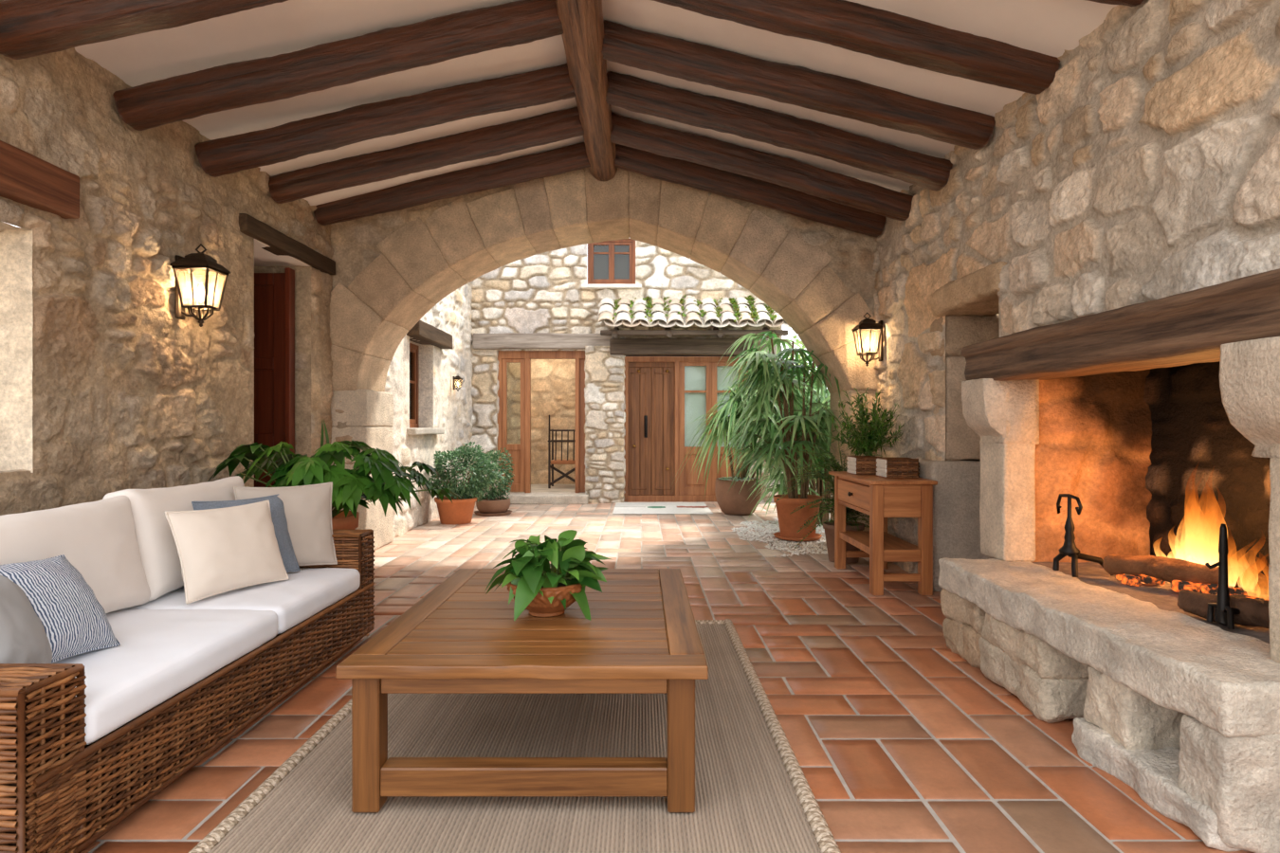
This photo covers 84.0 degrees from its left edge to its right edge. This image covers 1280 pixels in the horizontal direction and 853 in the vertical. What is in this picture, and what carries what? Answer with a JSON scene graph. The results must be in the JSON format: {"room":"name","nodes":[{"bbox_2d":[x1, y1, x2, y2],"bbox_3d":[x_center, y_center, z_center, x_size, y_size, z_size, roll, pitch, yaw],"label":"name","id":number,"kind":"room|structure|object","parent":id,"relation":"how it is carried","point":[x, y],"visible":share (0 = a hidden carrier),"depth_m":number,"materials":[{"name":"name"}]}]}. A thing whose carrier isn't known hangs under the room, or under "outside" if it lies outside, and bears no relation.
{"room":"traditional dwelling","nodes":[
{"label":"traditional dwelling","id":0,"kind":"room"},
{"bbox_2d":[0,220,30,232],"bbox_3d":[-3.014,-0.874,2.640,0.512,0.043,1.180,0,0,0],"label":"wall","id":1,"kind":"structure","parent":0,"point":[3,226],"depth_m":3.14,"materials":[{"name":"stone"}]},
{"bbox_2d":[0,0,334,515],"bbox_3d":[-2.749,-0.390,3.810,0.088,3.080,5.220,0,0,0],"label":"wall","id":2,"kind":"structure","parent":0,"point":[128,393],"depth_m":3.83,"materials":[{"name":"stone"}]},
{"bbox_2d":[0,469,28,473],"bbox_3d":[-3.020,0.192,2.640,0.500,0.023,1.180,0,0,0],"label":"window sill","id":3,"kind":"structure","parent":2,"relation":"attached to","point":[15,470],"depth_m":3.20,"materials":[{"name":"stone"}]},
{"bbox_2d":[0,228,33,473],"bbox_3d":[-3.014,-0.345,3.219,0.512,1.110,0.029,0,0,0],"label":"window","id":4,"kind":"structure","parent":2,"relation":"in","point":[16,304],"depth_m":3.23,"materials":[{"name":"stone"}]},
{"bbox_2d":[0,140,79,219],"bbox_3d":[-2.791,-1.105,2.464,0.204,0.217,1.933,0,0,0],"label":"lintel","id":5,"kind":"object","parent":2,"relation":"attached to","point":[26,178],"visible":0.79,"depth_m":3.18,"materials":[{"name":"brown wood"}]},
{"bbox_2d":[169,243,230,327],"bbox_3d":[-2.617,-0.838,4.220,0.247,0.495,0.223,0,0,0],"label":"wall lamp","id":6,"kind":"object","parent":2,"relation":"attached to","point":[200,282],"visible":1,"depth_m":4.15,"materials":[{"name":"brown metal"}]},
{"bbox_2d":[187,307,214,327],"bbox_3d":[-2.605,-0.648,4.220,0.126,0.116,0.128,0,0,0],"label":"finial","id":7,"kind":"object","parent":6,"relation":"on","point":[201,319],"depth_m":4.21,"materials":[{"name":"brown metal"}]},
{"bbox_2d":[254,265,310,457],"bbox_3d":[-3.320,-0.100,5.973,1.100,2.500,0.054,0,0,-1],"label":"door frame","id":8,"kind":"structure","parent":2,"relation":"in","point":[302,274],"depth_m":5.99,"materials":[{"name":"stone"}]},
{"bbox_2d":[254,267,294,487],"bbox_3d":[-3.303,-0.080,5.900,0.835,2.460,0.100,0,0,0],"label":"door","id":9,"kind":"structure","parent":8,"relation":"attached to","point":[274,293],"depth_m":5.88,"materials":[{"name":"brown wood"}]},
{"bbox_2d":[238,213,335,274],"bbox_3d":[-2.792,-1.412,5.635,0.160,0.132,1.450,0,0,0],"label":"lintel","id":10,"kind":"object","parent":2,"relation":"attached to","point":[280,244],"visible":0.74,"depth_m":5.44,"materials":[{"name":"brown wood"}]},
{"bbox_2d":[254,238,310,266],"bbox_3d":[-3.322,-1.380,5.550,1.095,0.060,1.000,0,0,0],"label":"wall","id":11,"kind":"structure","parent":0,"point":[263,257],"depth_m":5.74,"materials":[{"name":"paint"}]},
{"bbox_2d":[409,352,411,419],"bbox_3d":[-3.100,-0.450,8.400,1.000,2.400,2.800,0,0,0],"label":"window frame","id":12,"kind":"structure","parent":0,"point":[410,353],"depth_m":9.30,"materials":[{"name":"brown wood"}]},
{"bbox_2d":[409,336,432,346],"bbox_3d":[-2.685,-0.996,8.350,0.250,0.022,0.900,0,0,0],"label":"wall","id":13,"kind":"structure","parent":0,"point":[417,344],"depth_m":8.60,"materials":[{"name":"stone"}]},
{"bbox_2d":[406,320,452,348],"bbox_3d":[-2.550,-1.089,8.499,0.266,0.187,1.403,0,0,0],"label":"lintel","id":14,"kind":"object","parent":13,"relation":"attached to","point":[427,334],"visible":0.68,"depth_m":8.30,"materials":[{"name":"brown wood"}]},
{"bbox_2d":[418,346,433,428],"bbox_3d":[-2.685,-0.490,8.796,0.250,1.020,0.012,0,0,0],"label":"wall","id":15,"kind":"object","parent":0,"point":[426,353],"visible":0.84,"depth_m":8.80,"materials":[{"name":"paint"}]},
{"bbox_2d":[409,343,419,427],"bbox_3d":[-2.769,-0.490,8.350,0.062,1.020,0.900,0,0,0],"label":"window","id":16,"kind":"structure","parent":15,"relation":"attached to","point":[413,349],"depth_m":8.70,"materials":[{"name":"brown wood"}]},
{"bbox_2d":[384,280,473,537],"bbox_3d":[-2.536,-0.975,8.925,0.062,4.250,3.810,0,0,0],"label":"wall","id":17,"kind":"structure","parent":0,"point":[452,409],"depth_m":9.00,"materials":[{"name":"paint"}]},
{"bbox_2d":[406,427,444,435],"bbox_3d":[-2.599,0.055,8.381,0.286,0.081,1.153,0,0,0],"label":"window sill","id":18,"kind":"structure","parent":17,"relation":"attached to","point":[411,430],"depth_m":8.16,"materials":[{"name":"stone"}]},
{"bbox_2d":[452,375,462,390],"bbox_3d":[-2.468,-0.594,9.620,0.123,0.248,0.112,0,0,0],"label":"wall lamp","id":19,"kind":"object","parent":17,"relation":"attached to","point":[457,380],"visible":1,"depth_m":9.59,"materials":[{"name":"brown metal"}]},
{"bbox_2d":[496,350,499,492],"bbox_3d":[-2.158,0.000,10.950,0.034,2.300,0.300,0,0,0],"label":"wall","id":20,"kind":"structure","parent":0,"point":[498,398],"depth_m":10.81,"materials":[{"name":"stone"}]},
{"bbox_2d":[507,359,575,484],"bbox_3d":[-1.930,-0.400,12.677,2.940,2.900,0.058,0,0,0],"label":"wall","id":21,"kind":"structure","parent":0,"point":[553,381],"depth_m":12.69,"materials":[{"name":"stone"}]},
{"bbox_2d":[519,484,575,493],"bbox_3d":[-1.950,1.058,11.785,2.900,0.065,1.930,0,0,0],"label":"floor","id":22,"kind":"structure","parent":0,"point":[557,488],"depth_m":11.73,"materials":[{"name":"beige stone"}]},
{"bbox_2d":[547,415,575,488],"bbox_3d":[-1.245,0.415,11.999,0.570,1.220,0.482,0,0,0],"label":"chair","id":23,"kind":"object","parent":22,"relation":"on","point":[553,462],"visible":0.66,"depth_m":11.78,"materials":[{"name":"brown wood"}]},
{"bbox_2d":[584,365,585,464],"bbox_3d":[-0.831,-0.030,10.830,0.039,2.360,0.340,0,0,0],"label":"wall","id":24,"kind":"structure","parent":0,"point":[584,365],"depth_m":10.69,"materials":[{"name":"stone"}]},
{"bbox_2d":[74,0,1118,205],"bbox_3d":[-0.320,-2.204,3.875,5.140,0.784,5.150,0,0,0],"label":"ceiling","id":25,"kind":"structure","parent":0,"point":[290,26],"depth_m":4.09,"materials":[{"name":"paint"}]},
{"bbox_2d":[0,0,288,59],"bbox_3d":[-1.575,-2.012,3.140,2.410,0.846,0.206,0,0,-5],"label":"rafter","id":26,"kind":"object","parent":25,"relation":"attached to","point":[28,28],"visible":1,"depth_m":3.02,"materials":[{"name":"brown wood"}]},
{"bbox_2d":[113,0,563,130],"bbox_3d":[-1.576,-2.017,3.909,2.407,0.827,0.198,0,0,-5],"label":"rafter","id":27,"kind":"object","parent":25,"relation":"attached to","point":[322,66],"visible":0.98,"depth_m":3.84,"materials":[{"name":"brown wood"}]},
{"bbox_2d":[194,63,576,177],"bbox_3d":[-1.571,-2.008,4.625,2.416,0.842,0.210,0,0,-8],"label":"rafter","id":28,"kind":"object","parent":25,"relation":"attached to","point":[335,130],"visible":0.97,"depth_m":4.54,"materials":[{"name":"brown wood"}]},
{"bbox_2d":[268,106,584,203],"bbox_3d":[-1.575,-2.057,5.390,2.395,0.755,0.212,0,0,-2],"label":"rafter","id":29,"kind":"object","parent":25,"relation":"attached to","point":[494,140],"visible":1,"depth_m":5.32,"materials":[{"name":"brown wood"}]},
{"bbox_2d":[313,142,590,225],"bbox_3d":[-1.573,-2.075,6.081,2.390,0.704,0.202,0,0,0],"label":"rafter","id":30,"kind":"object","parent":25,"relation":"attached to","point":[571,157],"visible":0.97,"depth_m":6.00,"materials":[{"name":"brown wood"}]},
{"bbox_2d":[555,0,617,181],"bbox_3d":[-0.333,-2.309,3.840,0.268,0.270,5.040,0,0,0],"label":"beam","id":31,"kind":"structure","parent":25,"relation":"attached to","point":[582,23],"depth_m":4.49,"materials":[{"name":"brown wood"}]},
{"bbox_2d":[614,144,886,237],"bbox_3d":[0.936,-2.051,6.170,2.398,0.774,0.204,0,0,-2],"label":"rafter","id":32,"kind":"object","parent":25,"relation":"attached to","point":[723,183],"visible":0.94,"depth_m":6.09,"materials":[{"name":"brown wood"}]},
{"bbox_2d":[610,113,913,220],"bbox_3d":[0.933,-2.021,5.556,2.398,0.805,0.206,0,0,-1],"label":"rafter","id":33,"kind":"object","parent":25,"relation":"attached to","point":[702,150],"visible":0.99,"depth_m":5.47,"materials":[{"name":"brown wood"}]},
{"bbox_2d":[605,71,952,191],"bbox_3d":[0.934,-2.040,4.912,2.391,0.801,0.197,0,0,0],"label":"rafter","id":34,"kind":"object","parent":25,"relation":"attached to","point":[630,93],"visible":0.99,"depth_m":4.83,"materials":[{"name":"brown wood"}]},
{"bbox_2d":[601,19,995,149],"bbox_3d":[0.935,-2.064,4.301,2.396,0.734,0.212,0,0,-1],"label":"rafter","id":35,"kind":"object","parent":25,"relation":"attached to","point":[801,86],"visible":0.98,"depth_m":4.23,"materials":[{"name":"brown wood"}]},
{"bbox_2d":[652,0,1060,94],"bbox_3d":[0.937,-2.092,3.631,2.387,0.713,0.204,0,0,-1],"label":"rafter","id":36,"kind":"object","parent":25,"relation":"attached to","point":[847,25],"visible":0.94,"depth_m":3.57,"materials":[{"name":"brown wood"}]},
{"bbox_2d":[1086,0,1143,6],"bbox_3d":[0.937,-2.105,2.947,2.387,0.683,0.205,0,0,0],"label":"rafter","id":37,"kind":"object","parent":25,"relation":"attached to","point":[1130,3],"visible":1,"depth_m":2.99,"materials":[{"name":"brown wood"}]},
{"bbox_2d":[330,168,877,464],"bbox_3d":[-0.320,-0.710,6.381,4.940,3.720,0.051,0,0,0],"label":"wall","id":38,"kind":"structure","parent":0,"point":[355,242],"depth_m":6.39,"materials":[{"name":"stone"}]},
{"bbox_2d":[329,167,877,550],"bbox_3d":[-0.322,-0.622,6.720,5.010,3.553,0.742,0,0,0],"label":"stone arch","id":39,"kind":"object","parent":38,"relation":"attached to","point":[370,318],"depth_m":6.37,"materials":[{"name":"stone"}]},
{"bbox_2d":[585,346,623,503],"bbox_3d":[-0.530,-0.030,10.647,0.580,2.360,0.063,0,0,0],"label":"wall pillar","id":40,"kind":"structure","parent":0,"point":[604,372],"depth_m":10.65,"materials":[{"name":"stone"}]},
{"bbox_2d":[623,355,625,500],"bbox_3d":[-0.225,-0.030,10.830,0.037,2.360,0.340,0,0,0],"label":"wall","id":41,"kind":"structure","parent":0,"point":[624,356],"depth_m":10.69,"materials":[{"name":"stone"}]},
{"bbox_2d":[470,240,780,502],"bbox_3d":[-0.250,-0.975,10.776,4.740,4.250,0.099,0,0,0],"label":"wall","id":42,"kind":"structure","parent":0,"point":[542,292],"depth_m":10.79,"materials":[{"name":"stone"}]},
{"bbox_2d":[483,492,588,505],"bbox_3d":[-1.550,1.086,10.752,1.573,0.155,0.534,0,0,0],"label":"step","id":43,"kind":"structure","parent":42,"relation":"attached to","point":[516,498],"depth_m":10.49,"materials":[{"name":"stone"}]},
{"bbox_2d":[497,350,585,493],"bbox_3d":[-1.495,-0.087,10.904,1.350,2.215,0.114,0,0,0],"label":"door","id":44,"kind":"structure","parent":42,"relation":"in","point":[521,454],"depth_m":10.87,"materials":[{"name":"brown wood"}]},
{"bbox_2d":[472,332,613,349],"bbox_3d":[-1.463,-1.284,10.791,2.128,0.245,0.238,0,0,0],"label":"lintel","id":45,"kind":"object","parent":42,"relation":"attached to","point":[507,340],"visible":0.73,"depth_m":10.68,"materials":[{"name":"brown wood"}]},
{"bbox_2d":[581,283,641,289],"bbox_3d":[-0.430,-2.121,10.789,0.924,0.064,0.162,0,0,0],"label":"trim","id":46,"kind":"structure","parent":42,"relation":"attached to","point":[585,285],"depth_m":10.71,"materials":[{"name":"stone"}]},
{"bbox_2d":[587,238,635,284],"bbox_3d":[-0.435,-2.510,10.909,0.730,0.720,0.102,0,0,0],"label":"window","id":47,"kind":"structure","parent":42,"relation":"in","point":[609,262],"depth_m":10.88,"materials":[{"name":"brown wood"}]},
{"bbox_2d":[593,245,629,279],"bbox_3d":[-0.435,-2.510,10.955,0.680,0.670,0.010,0,0,0],"label":"window pane","id":48,"kind":"object","parent":47,"relation":"hanging from","point":[621,262],"depth_m":10.95,"materials":[{"name":"grey glass"}]},
{"bbox_2d":[623,356,748,501],"bbox_3d":[0.710,0.040,10.924,1.900,2.220,0.153,0,0,0],"label":"door","id":49,"kind":"structure","parent":42,"relation":"in","point":[664,395],"depth_m":10.93,"materials":[{"name":"brown wood"}]},
{"bbox_2d":[684,365,738,446],"bbox_3d":[1.100,-0.310,10.988,1.000,1.320,0.005,0,0,0],"label":"curtain","id":50,"kind":"object","parent":49,"relation":"hanging from","point":[695,376],"depth_m":10.98,"materials":[{"name":"white fabric"}]},
{"bbox_2d":[597,294,789,355],"bbox_3d":[0.842,-1.544,10.476,2.918,0.946,0.801,0,0,0],"label":"canopy","id":51,"kind":"object","parent":42,"relation":"attached to","point":[740,312],"visible":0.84,"depth_m":10.41,"materials":[{"name":"white tile"}]},
{"bbox_2d":[80,501,1254,852],"bbox_3d":[-0.415,1.153,5.525,7.310,0.013,12.250,0,0,0],"label":"floor","id":52,"kind":"structure","parent":0,"point":[902,744],"depth_m":2.86,"materials":[{"name":"tile"}]},
{"bbox_2d":[0,475,375,852],"bbox_3d":[-2.041,0.705,2.804,1.170,0.890,2.254,0,0,0],"label":"sofa","id":53,"kind":"object","parent":52,"relation":"on","point":[87,740],"visible":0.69,"depth_m":2.42,"materials":[{"name":"wicker"}]},
{"bbox_2d":[0,574,52,663],"bbox_3d":[-1.805,0.572,1.987,0.220,0.305,0.248,0,0,-10],"label":"throw pillow","id":54,"kind":"object","parent":53,"relation":"on","point":[24,639],"visible":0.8,"depth_m":1.98,"materials":[{"name":"grey fabric"}]},
{"bbox_2d":[0,554,120,663],"bbox_3d":[-1.850,0.570,2.215,0.257,0.322,0.350,0,0,7],"label":"throw pillow","id":55,"kind":"object","parent":53,"relation":"on","point":[74,622],"visible":0.73,"depth_m":2.20,"materials":[{"name":"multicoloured fabric"}]},
{"bbox_2d":[0,495,150,613],"bbox_3d":[-2.114,0.514,2.418,0.247,0.462,1.062,0,0,0],"label":"cushion","id":56,"kind":"object","parent":53,"relation":"on","point":[107,539],"depth_m":2.67,"materials":[{"name":"fabric"}]},
{"bbox_2d":[52,609,277,746],"bbox_3d":[-1.893,0.794,2.394,0.870,0.135,1.028,0,0,0],"label":"seat cushion","id":57,"kind":"object","parent":53,"relation":"on","point":[162,659],"depth_m":2.32,"materials":[{"name":"white fabric"}]},
{"bbox_2d":[102,475,244,602],"bbox_3d":[-2.108,0.502,3.346,0.251,0.484,0.839,0,0,0],"label":"cushion","id":58,"kind":"object","parent":53,"relation":"on","point":[159,558],"depth_m":3.02,"materials":[{"name":"fabric"}]},
{"bbox_2d":[164,500,289,604],"bbox_3d":[-1.815,0.538,3.153,0.199,0.373,0.508,0,0,19],"label":"throw pillow","id":59,"kind":"object","parent":53,"relation":"on","point":[220,550],"visible":1,"depth_m":3.06,"materials":[{"name":"beige fabric"}]},
{"bbox_2d":[122,567,360,635],"bbox_3d":[-1.893,0.795,3.323,0.870,0.134,0.848,0,0,0],"label":"seat cushion","id":60,"kind":"object","parent":53,"relation":"on","point":[309,594],"depth_m":3.13,"materials":[{"name":"white fabric"}]},
{"bbox_2d":[191,493,300,572],"bbox_3d":[-1.870,0.533,3.396,0.181,0.385,0.446,0,0,29],"label":"throw pillow","id":61,"kind":"object","parent":53,"relation":"on","point":[277,509],"visible":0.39,"depth_m":3.49,"materials":[{"name":"grey fabric"}]},
{"bbox_2d":[233,481,337,566],"bbox_3d":[-1.797,0.510,3.621,0.467,0.429,0.150,0,0,-40],"label":"throw pillow","id":62,"kind":"object","parent":53,"relation":"on","point":[307,508],"visible":0.64,"depth_m":3.64,"materials":[{"name":"beige fabric"}]},
{"bbox_2d":[208,420,460,530],"bbox_3d":[-1.884,0.551,4.406,1.556,1.198,0.752,0,0,0],"label":"potted plant","id":63,"kind":"object","parent":52,"relation":"on","point":[349,485],"visible":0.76,"depth_m":4.29,"materials":[{"name":"green plant"}]},
{"bbox_2d":[428,441,505,524],"bbox_3d":[-2.044,0.664,8.539,0.832,0.972,0.859,0,0,0],"label":"potted plant","id":64,"kind":"object","parent":52,"relation":"on","point":[459,511],"visible":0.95,"depth_m":8.35,"materials":[{"name":"green plant"}]},
{"bbox_2d":[474,447,514,516],"bbox_3d":[-1.922,0.711,9.356,0.584,0.879,0.562,0,0,0],"label":"potted plant","id":65,"kind":"object","parent":52,"relation":"on","point":[490,505],"visible":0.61,"depth_m":9.24,"materials":[{"name":"green plant"}]},
{"bbox_2d":[188,619,841,852],"bbox_3d":[-0.335,1.141,2.710,1.752,0.027,2.935,0,0,0],"label":"area rug","id":66,"kind":"object","parent":52,"relation":"on","point":[753,795],"visible":0.52,"depth_m":2.23,"materials":[{"name":"beige fabric"}]},
{"bbox_2d":[335,568,708,812],"bbox_3d":[-0.340,0.913,2.744,1.073,0.450,1.404,0,0,0],"label":"coffee table","id":67,"kind":"object","parent":66,"relation":"on","point":[641,636],"visible":0.88,"depth_m":2.10,"materials":[{"name":"brown wood"}]},
{"bbox_2d":[484,530,610,621],"bbox_3d":[-0.342,0.538,2.629,0.466,0.299,0.451,0,0,-31],"label":"potted plant","id":68,"kind":"object","parent":67,"relation":"on","point":[538,586],"visible":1,"depth_m":2.54,"materials":[{"name":"green plant"}]},
{"bbox_2d":[506,571,585,617],"bbox_3d":[-0.345,0.626,2.630,0.297,0.122,0.297,0,0,0],"label":"flowerpot","id":69,"kind":"object","parent":68,"relation":"on","point":[550,601],"depth_m":2.53,"materials":[{"name":"orange ceramic"}]},
{"bbox_2d":[612,502,713,514],"bbox_3d":[0.300,1.144,9.980,1.320,0.010,1.400,0,0,0],"label":"door mat","id":70,"kind":"object","parent":52,"relation":"on","point":[620,508],"visible":1,"depth_m":9.88,"materials":[{"name":"white fabric"}]},
{"bbox_2d":[671,367,801,515],"bbox_3d":[1.442,0.166,9.340,2.100,1.968,1.573,0,0,0],"label":"potted plant","id":71,"kind":"object","parent":52,"relation":"on","point":[732,502],"visible":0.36,"depth_m":9.14,"materials":[{"name":"green plant"}]},
{"bbox_2d":[731,520,827,557],"bbox_3d":[1.803,1.141,7.429,1.611,0.022,2.382,0,0,0],"label":"gravel","id":72,"kind":"object","parent":52,"relation":"on","point":[814,544],"visible":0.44,"depth_m":7.20,"materials":[{"name":"white gravel"}]},
{"bbox_2d":[718,331,842,541],"bbox_3d":[1.594,0.073,7.299,1.592,2.114,1.618,0,0,15],"label":"potted palm","id":73,"kind":"object","parent":72,"relation":"on","point":[777,382],"visible":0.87,"depth_m":7.07,"materials":[{"name":"plant"}]},
{"bbox_2d":[773,493,822,538],"bbox_3d":[1.600,0.920,7.220,0.479,0.420,0.479,0,0,0],"label":"pot","id":74,"kind":"object","parent":73,"relation":"on","point":[788,523],"depth_m":7.06,"materials":[{"name":"ceramic"}]},
{"bbox_2d":[775,436,882,564],"bbox_3d":[1.604,0.613,6.081,0.904,1.073,0.468,0,0,0],"label":"potted fern","id":75,"kind":"object","parent":52,"relation":"on","point":[829,526],"visible":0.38,"depth_m":6.02,"materials":[{"name":"green plant"}]},
{"bbox_2d":[828,471,937,595],"bbox_3d":[1.789,0.759,5.351,0.464,0.783,1.062,0,0,0],"label":"console table","id":76,"kind":"object","parent":52,"relation":"on","point":[879,498],"visible":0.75,"depth_m":4.86,"materials":[{"name":"brown wood"}]},
{"bbox_2d":[810,387,904,456],"bbox_3d":[1.818,0.021,5.742,0.729,0.693,0.782,0,0,-42],"label":"potted plant","id":77,"kind":"object","parent":76,"relation":"on","point":[866,443],"visible":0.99,"depth_m":5.65,"materials":[{"name":"green plant"}]},
{"bbox_2d":[847,456,879,475],"bbox_3d":[1.737,0.298,5.519,0.197,0.137,0.229,0,0,0],"label":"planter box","id":78,"kind":"object","parent":76,"relation":"on","point":[856,465],"visible":0.82,"depth_m":5.42,"materials":[{"name":"wood"}]},
{"bbox_2d":[842,530,917,549],"bbox_3d":[1.790,0.863,5.320,0.370,0.025,0.920,0,0,0],"label":"shelf","id":79,"kind":"object","parent":76,"relation":"attached to","point":[860,539],"depth_m":5.29,"materials":[{"name":"brown wood"}]},
{"bbox_2d":[876,457,919,477],"bbox_3d":[1.877,0.299,5.179,0.247,0.137,0.229,0,0,0],"label":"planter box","id":80,"kind":"object","parent":76,"relation":"on","point":[886,467],"visible":1,"depth_m":5.08,"materials":[{"name":"wood"}]},
{"bbox_2d":[938,268,1279,852],"bbox_3d":[2.093,0.210,2.791,1.134,1.919,2.186,0,0,0],"label":"fireplace","id":81,"kind":"object","parent":52,"relation":"on","point":[1161,416],"visible":0.96,"depth_m":2.87,"materials":[{"name":"stone"}]},
{"bbox_2d":[1052,493,1114,577],"bbox_3d":[2.058,0.498,3.272,0.254,0.376,0.191,0,0,0],"label":"andiron","id":82,"kind":"object","parent":81,"relation":"on","point":[1069,549],"visible":0.99,"depth_m":3.26,"materials":[{"name":"black metal"}]},
{"bbox_2d":[1115,573,1268,601],"bbox_3d":[2.235,0.650,2.986,0.253,0.082,0.915,0,0,-11],"label":"heap","id":83,"kind":"object","parent":81,"relation":"on","point":[1178,586],"visible":0.44,"depth_m":2.84,"materials":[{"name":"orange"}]},
{"bbox_2d":[1102,554,1255,585],"bbox_3d":[2.205,0.599,2.947,0.103,0.124,0.540,0,0,-27],"label":"log","id":84,"kind":"object","parent":83,"relation":"on","point":[1165,569],"visible":0.91,"depth_m":2.91,"materials":[{"name":"brown wood"}]},
{"bbox_2d":[1177,541,1259,591],"bbox_3d":[2.318,0.380,2.848,0.157,0.470,0.776,0,0,11],"label":"fire","id":85,"kind":"object","parent":81,"relation":"in","point":[1198,545],"visible":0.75,"depth_m":2.94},
{"bbox_2d":[1205,523,1240,629],"bbox_3d":[2.076,0.507,2.420,0.234,0.353,0.107,0,0,0],"label":"andiron","id":86,"kind":"object","parent":81,"relation":"on","point":[1223,613],"visible":0.93,"depth_m":2.41,"materials":[{"name":"black metal"}]},
{"bbox_2d":[1177,589,1269,628],"bbox_3d":[2.074,0.639,2.402,0.115,0.112,0.466,0,0,-13],"label":"log","id":87,"kind":"object","parent":81,"relation":"on","point":[1253,612],"visible":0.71,"depth_m":2.43,"materials":[{"name":"brown wood"}]},
{"bbox_2d":[1187,557,1268,595],"bbox_3d":[2.449,0.620,2.832,0.110,0.116,0.584,0,0,-3],"label":"log","id":88,"kind":"object","parent":81,"relation":"on","point":[1262,584],"visible":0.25,"depth_m":2.77,"materials":[{"name":"orange wood"}]},
{"bbox_2d":[625,355,749,477],"bbox_3d":[0.700,-0.150,11.265,2.200,2.600,0.050,0,0,0],"label":"door frame","id":89,"kind":"structure","parent":0,"point":[626,356],"depth_m":11.24,"materials":[{"name":"brown wood"}]},
{"bbox_2d":[822,521,864,564],"bbox_3d":[1.740,0.990,6.080,0.347,0.320,0.347,0,0,0],"label":"pot","id":90,"kind":"object","parent":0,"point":[829,527],"depth_m":5.99,"materials":[{"name":"brown ceramic"}]},
{"bbox_2d":[872,0,1279,573],"bbox_3d":[2.105,-0.390,3.510,0.100,3.080,5.820,0,0,0],"label":"wall","id":91,"kind":"structure","parent":0,"point":[1147,169],"depth_m":3.23,"materials":[{"name":"stone"}]},
{"bbox_2d":[851,312,883,366],"bbox_3d":[1.983,-0.755,6.170,0.234,0.470,0.212,0,0,0],"label":"wall lamp","id":92,"kind":"object","parent":91,"relation":"attached to","point":[868,335],"visible":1,"depth_m":6.10,"materials":[{"name":"brown metal"}]},
{"bbox_2d":[859,354,875,366],"bbox_3d":[1.972,-0.575,6.170,0.120,0.110,0.121,0,0,0],"label":"finial","id":93,"kind":"object","parent":92,"relation":"on","point":[867,356],"depth_m":6.16,"materials":[{"name":"brown metal"}]},
{"label":"ground","id":94,"kind":"structure","parent":0,"visible":0},
{"bbox_2d":[747,368,830,526],"bbox_3d":[2.104,0.243,8.425,1.885,1.896,1.850,0,0,0],"label":"palm","id":95,"kind":"object","parent":94,"relation":"on","point":[816,486],"visible":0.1,"depth_m":8.22,"materials":[{"name":"green plant"}]},
{"bbox_2d":[786,327,816,378],"bbox_3d":[4.079,-0.735,13.398,2.685,4.372,2.463,0,0,0],"label":"shrub","id":96,"kind":"object","parent":94,"relation":"on","point":[797,341],"visible":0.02,"depth_m":13.53,"materials":[{"name":"green plant"}]},
{"bbox_3d":[2.370,0.150,4.240,0.480,2.000,0.048,0,0,0],"label":"wall","id":97,"kind":"structure","parent":0,"visible":0},
{"bbox_2d":[916,261,1006,591],"bbox_3d":[2.338,0.092,4.691,0.620,2.159,1.179,0,0,0],"label":"stone wall niche","id":98,"kind":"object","parent":97,"relation":"attached to","point":[969,303],"depth_m":4.96,"materials":[{"name":"stone"}]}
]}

